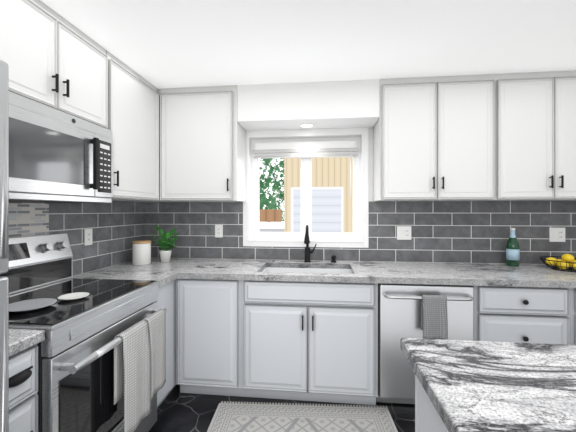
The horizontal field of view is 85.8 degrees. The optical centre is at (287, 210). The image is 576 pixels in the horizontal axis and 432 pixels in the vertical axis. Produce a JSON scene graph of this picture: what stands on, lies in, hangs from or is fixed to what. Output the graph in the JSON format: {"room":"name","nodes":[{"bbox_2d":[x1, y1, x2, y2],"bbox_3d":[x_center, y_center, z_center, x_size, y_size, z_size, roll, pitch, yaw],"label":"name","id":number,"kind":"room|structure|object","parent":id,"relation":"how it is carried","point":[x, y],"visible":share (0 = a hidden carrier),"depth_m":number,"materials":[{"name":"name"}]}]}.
{"room":"kitchen","nodes":[
{"label":"kitchen","id":0,"kind":"room"},
{"bbox_2d":[148,384,414,431],"bbox_3d":[0.666,1.397,0.147,4.900,0.100,5.650,0,0,6],"label":"floor","id":1,"kind":"structure","parent":0,"point":[177,411],"depth_m":2.10,"materials":[{"name":"black tile"}]},
{"bbox_2d":[0,60,8,431],"bbox_3d":[-1.212,0.447,0.512,0.747,1.800,0.937,0,0,6],"label":"refrigerator","id":2,"kind":"object","parent":1,"relation":"on","point":[4,246],"visible":1,"depth_m":0.92,"materials":[{"name":"grey metal"}]},
{"bbox_2d":[9,344,37,431],"bbox_3d":[-1.217,0.912,1.085,0.652,0.868,0.181,0,0,6],"label":"base cabinet","id":3,"kind":"object","parent":1,"relation":"on","point":[23,390],"depth_m":1.07,"materials":[{"name":"white wood"}]},
{"bbox_2d":[9,329,44,356],"bbox_3d":[-1.222,0.457,1.087,0.644,0.040,0.182,0,0,6],"label":"countertop","id":4,"kind":"structure","parent":3,"relation":"on","point":[20,340],"depth_m":1.08,"materials":[{"name":"stone"}]},
{"bbox_2d":[0,233,166,431],"bbox_3d":[-1.114,0.745,1.550,0.713,1.205,0.757,0,0,6],"label":"range","id":5,"kind":"object","parent":1,"relation":"on","point":[76,346],"visible":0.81,"depth_m":1.41,"materials":[{"name":"silver metal"}]},
{"bbox_2d":[114,320,150,431],"bbox_3d":[-0.765,0.817,1.535,0.066,0.485,0.200,0,0,6],"label":"towel","id":6,"kind":"object","parent":5,"relation":"hanging from","point":[132,369],"visible":1,"depth_m":1.50,"materials":[{"name":"white fabric"}]},
{"bbox_2d":[143,309,165,399],"bbox_3d":[-0.745,0.786,1.732,0.064,0.425,0.173,0,0,6],"label":"towel","id":7,"kind":"object","parent":5,"relation":"hanging from","point":[156,320],"visible":0.83,"depth_m":1.73,"materials":[{"name":"beige fabric"}]},
{"bbox_2d":[156,279,176,407],"bbox_3d":[-1.099,0.912,2.403,0.608,0.868,0.934,0,0,6],"label":"base cabinet","id":8,"kind":"object","parent":1,"relation":"on","point":[167,292],"depth_m":2.15,"materials":[{"name":"white wood"}]},
{"bbox_2d":[176,278,263,396],"bbox_3d":[-0.528,0.912,2.493,0.502,0.868,0.632,0,0,6],"label":"base cabinet","id":9,"kind":"object","parent":1,"relation":"on","point":[220,323],"depth_m":2.18,"materials":[{"name":"white wood"}]},
{"bbox_2d":[70,258,575,287],"bbox_3d":[0.884,0.559,2.192,4.596,0.244,0.936,0,0,6],"label":"countertop","id":10,"kind":"structure","parent":9,"relation":"on","point":[485,274],"depth_m":2.20,"materials":[{"name":"stone"}]},
{"bbox_2d":[132,240,150,264],"bbox_3d":[-1.204,0.341,2.554,0.144,0.190,0.144,0,0,6],"label":"canister","id":11,"kind":"object","parent":10,"relation":"on","point":[141,252],"visible":1,"depth_m":2.50,"materials":[{"name":"white ceramic"}]},
{"bbox_2d":[152,225,177,262],"bbox_3d":[-1.047,0.272,2.682,0.214,0.329,0.227,0,0,6],"label":"potted plant","id":12,"kind":"object","parent":10,"relation":"on","point":[165,255],"visible":1,"depth_m":2.65,"materials":[{"name":"green plant"}]},
{"bbox_2d":[304,225,316,261],"bbox_3d":[0.187,0.276,2.609,0.109,0.321,0.144,0,0,6],"label":"faucet","id":13,"kind":"object","parent":10,"relation":"on","point":[307,248],"visible":0.98,"depth_m":2.63,"materials":[{"name":"black metal"}]},
{"bbox_2d":[331,255,335,262],"bbox_3d":[0.388,0.406,2.627,0.048,0.060,0.074,0,0,6],"label":"soap dispenser","id":14,"kind":"object","parent":10,"relation":"on","point":[333,257],"visible":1,"depth_m":2.62,"materials":[{"name":"black metal"}]},
{"bbox_2d":[506,228,519,266],"bbox_3d":[1.788,0.286,2.466,0.087,0.300,0.087,0,0,6],"label":"water bottle","id":15,"kind":"object","parent":10,"relation":"on","point":[512,253],"visible":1,"depth_m":2.44,"materials":[{"name":"green glass"}]},
{"bbox_2d":[539,254,575,271],"bbox_3d":[2.072,0.376,2.296,0.328,0.118,0.328,0,0,6],"label":"fruit basket","id":16,"kind":"object","parent":10,"relation":"on","point":[568,261],"visible":1,"depth_m":2.28,"materials":[{"name":"yellow food"}]},
{"bbox_2d":[207,401,397,431],"bbox_3d":[0.073,1.342,1.537,1.162,0.008,1.250,0,0,3],"label":"rug","id":17,"kind":"object","parent":1,"relation":"on","point":[228,416],"visible":1,"depth_m":2.00,"materials":[{"name":"beige fabric"}]},
{"bbox_2d":[376,283,473,403],"bbox_3d":[0.932,0.914,2.299,0.599,0.866,0.694,0,0,6],"label":"dishwasher","id":18,"kind":"object","parent":1,"relation":"on","point":[399,311],"visible":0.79,"depth_m":2.04,"materials":[{"name":"silver metal"}]},
{"bbox_2d":[421,294,447,339],"bbox_3d":[0.922,0.667,1.957,0.145,0.270,0.053,0,0,6],"label":"towel","id":19,"kind":"object","parent":18,"relation":"hanging from","point":[434,320],"visible":1,"depth_m":1.94,"materials":[{"name":"grey fabric"}]},
{"bbox_2d":[415,378,443,431],"bbox_3d":[1.214,0.913,0.272,1.758,0.869,1.334,0,0,6],"label":"kitchen island","id":20,"kind":"object","parent":1,"relation":"on","point":[425,421],"depth_m":0.93,"materials":[{"name":"wood"}]},
{"bbox_2d":[400,338,575,431],"bbox_3d":[1.220,0.456,0.271,1.826,0.042,1.414,0,0,6],"label":"island countertop","id":21,"kind":"structure","parent":20,"relation":"on","point":[472,386],"depth_m":0.79,"materials":[{"name":"white stone"}]},
{"bbox_2d":[472,286,575,344],"bbox_3d":[1.525,0.912,2.275,0.577,0.868,0.632,0,0,6],"label":"base cabinet","id":22,"kind":"object","parent":1,"relation":"on","point":[542,315],"depth_m":1.96,"materials":[{"name":"white wood"}]},
{"bbox_2d":[237,79,379,130],"bbox_3d":[0.164,-0.862,2.580,1.111,0.290,0.317,0,0,6],"label":"soffit","id":23,"kind":"structure","parent":0,"point":[321,105],"depth_m":2.43,"materials":[{"name":"paint"}]},
{"bbox_2d":[300,123,312,127],"bbox_3d":[0.156,-0.714,2.590,0.109,0.008,0.109,0,0,6],"label":"recessed light","id":24,"kind":"object","parent":23,"relation":"in","point":[306,125],"visible":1,"depth_m":2.59,"materials":[{"name":"white plastic"}]},
{"bbox_2d":[41,0,575,88],"bbox_3d":[0.666,-1.058,0.147,4.900,0.100,5.650,0,0,6],"label":"ceiling","id":25,"kind":"structure","parent":0,"point":[159,44],"depth_m":1.80,"materials":[{"name":"paint"}]},
{"bbox_2d":[190,128,487,263],"bbox_3d":[0.942,0.170,2.738,4.900,2.355,0.160,0,0,6],"label":"wall","id":26,"kind":"structure","parent":0,"point":[370,164],"depth_m":2.68,"materials":[{"name":"paint"}]},
{"bbox_2d":[158,85,245,201],"bbox_3d":[-0.723,-0.544,2.646,0.662,0.923,0.371,0,0,6],"label":"upper cabinet","id":27,"kind":"object","parent":26,"relation":"attached to","point":[202,144],"visible":1,"depth_m":2.50,"materials":[{"name":"white wood"}]},
{"bbox_2d":[243,128,368,247],"bbox_3d":[0.152,-0.201,2.797,1.105,1.035,0.159,0,0,6],"label":"window","id":28,"kind":"structure","parent":26,"relation":"in","point":[306,146],"depth_m":2.78,"materials":[{"name":"white plastic"}]},
{"bbox_2d":[144,201,575,263],"bbox_3d":[0.939,0.177,2.651,4.586,0.516,0.012,0,0,6],"label":"backsplash","id":29,"kind":"structure","parent":26,"relation":"attached to","point":[460,231],"depth_m":2.63,"materials":[{"name":"tile"}]},
{"bbox_2d":[215,225,222,236],"bbox_3d":[-0.626,0.182,2.808,0.072,0.115,0.008,0,0,6],"label":"electrical outlet","id":30,"kind":"object","parent":29,"relation":"attached to","point":[218,230],"visible":1,"depth_m":2.80,"materials":[{"name":"white plastic"}]},
{"bbox_2d":[397,226,410,239],"bbox_3d":[0.988,0.187,2.634,0.118,0.115,0.011,0,0,6],"label":"electrical outlet","id":31,"kind":"object","parent":29,"relation":"attached to","point":[403,232],"visible":1,"depth_m":2.63,"materials":[{"name":"white plastic"}]},
{"bbox_2d":[549,228,564,241],"bbox_3d":[2.180,0.192,2.507,0.118,0.115,0.011,0,0,6],"label":"electrical outlet","id":32,"kind":"object","parent":29,"relation":"attached to","point":[556,234],"visible":1,"depth_m":2.51,"materials":[{"name":"white plastic"}]},
{"bbox_2d":[373,74,500,200],"bbox_3d":[1.125,-0.544,2.465,0.821,0.924,0.341,0,0,6],"label":"upper cabinet","id":33,"kind":"object","parent":26,"relation":"attached to","point":[499,137],"depth_m":2.30,"materials":[{"name":"white wood"}]},
{"bbox_2d":[501,70,575,200],"bbox_3d":[1.921,-0.544,2.380,0.780,0.924,0.341,0,0,6],"label":"upper cabinet","id":34,"kind":"object","parent":26,"relation":"attached to","point":[538,109],"depth_m":2.23,"materials":[{"name":"white wood"}]},
{"bbox_3d":[-1.703,0.169,0.324,0.150,2.355,5.200,0,0,6],"label":"wall","id":35,"kind":"structure","parent":0,"visible":0},
{"bbox_2d":[0,0,111,129],"bbox_3d":[-1.322,-0.754,1.571,0.341,0.504,0.755,0,0,6],"label":"upper cabinet","id":36,"kind":"object","parent":35,"relation":"attached to","point":[50,57],"depth_m":1.54,"materials":[{"name":"white wood"}]},
{"bbox_2d":[9,91,112,202],"bbox_3d":[-1.281,-0.275,1.568,0.398,0.449,0.753,0,0,6],"label":"microwave","id":37,"kind":"object","parent":36,"relation":"attached to","point":[57,156],"visible":1,"depth_m":1.51,"materials":[{"name":"silver metal"}]},
{"bbox_2d":[10,201,143,275],"bbox_3d":[-1.464,0.177,1.807,0.012,0.516,2.200,0,0,6],"label":"backsplash","id":38,"kind":"structure","parent":35,"relation":"attached to","point":[117,227],"depth_m":2.31,"materials":[{"name":"tile"}]},
{"bbox_2d":[9,202,48,237],"bbox_3d":[-1.479,0.051,1.588,0.004,0.192,0.580,0,0,6],"label":"mosaic tile","id":39,"kind":"object","parent":38,"relation":"attached to","point":[28,219],"depth_m":1.75,"materials":[{"name":"tile"}]},
{"bbox_2d":[84,229,91,245],"bbox_3d":[-1.412,0.184,2.195,0.008,0.115,0.072,0,0,6],"label":"electrical outlet","id":40,"kind":"object","parent":38,"relation":"attached to","point":[87,236],"visible":1,"depth_m":2.18,"materials":[{"name":"white plastic"}]},
{"bbox_2d":[112,55,159,201],"bbox_3d":[-1.250,-0.544,2.247,0.341,0.924,0.590,0,0,6],"label":"upper cabinet","id":41,"kind":"object","parent":35,"relation":"attached to","point":[135,101],"depth_m":2.20,"materials":[{"name":"white wood"}]},
{"label":"outside","id":42,"kind":"structure","parent":0,"visible":0},
{"bbox_2d":[259,157,352,232],"bbox_3d":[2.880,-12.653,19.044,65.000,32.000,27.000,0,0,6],"label":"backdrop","id":43,"kind":"structure","parent":42,"point":[280,196],"depth_m":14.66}
]}

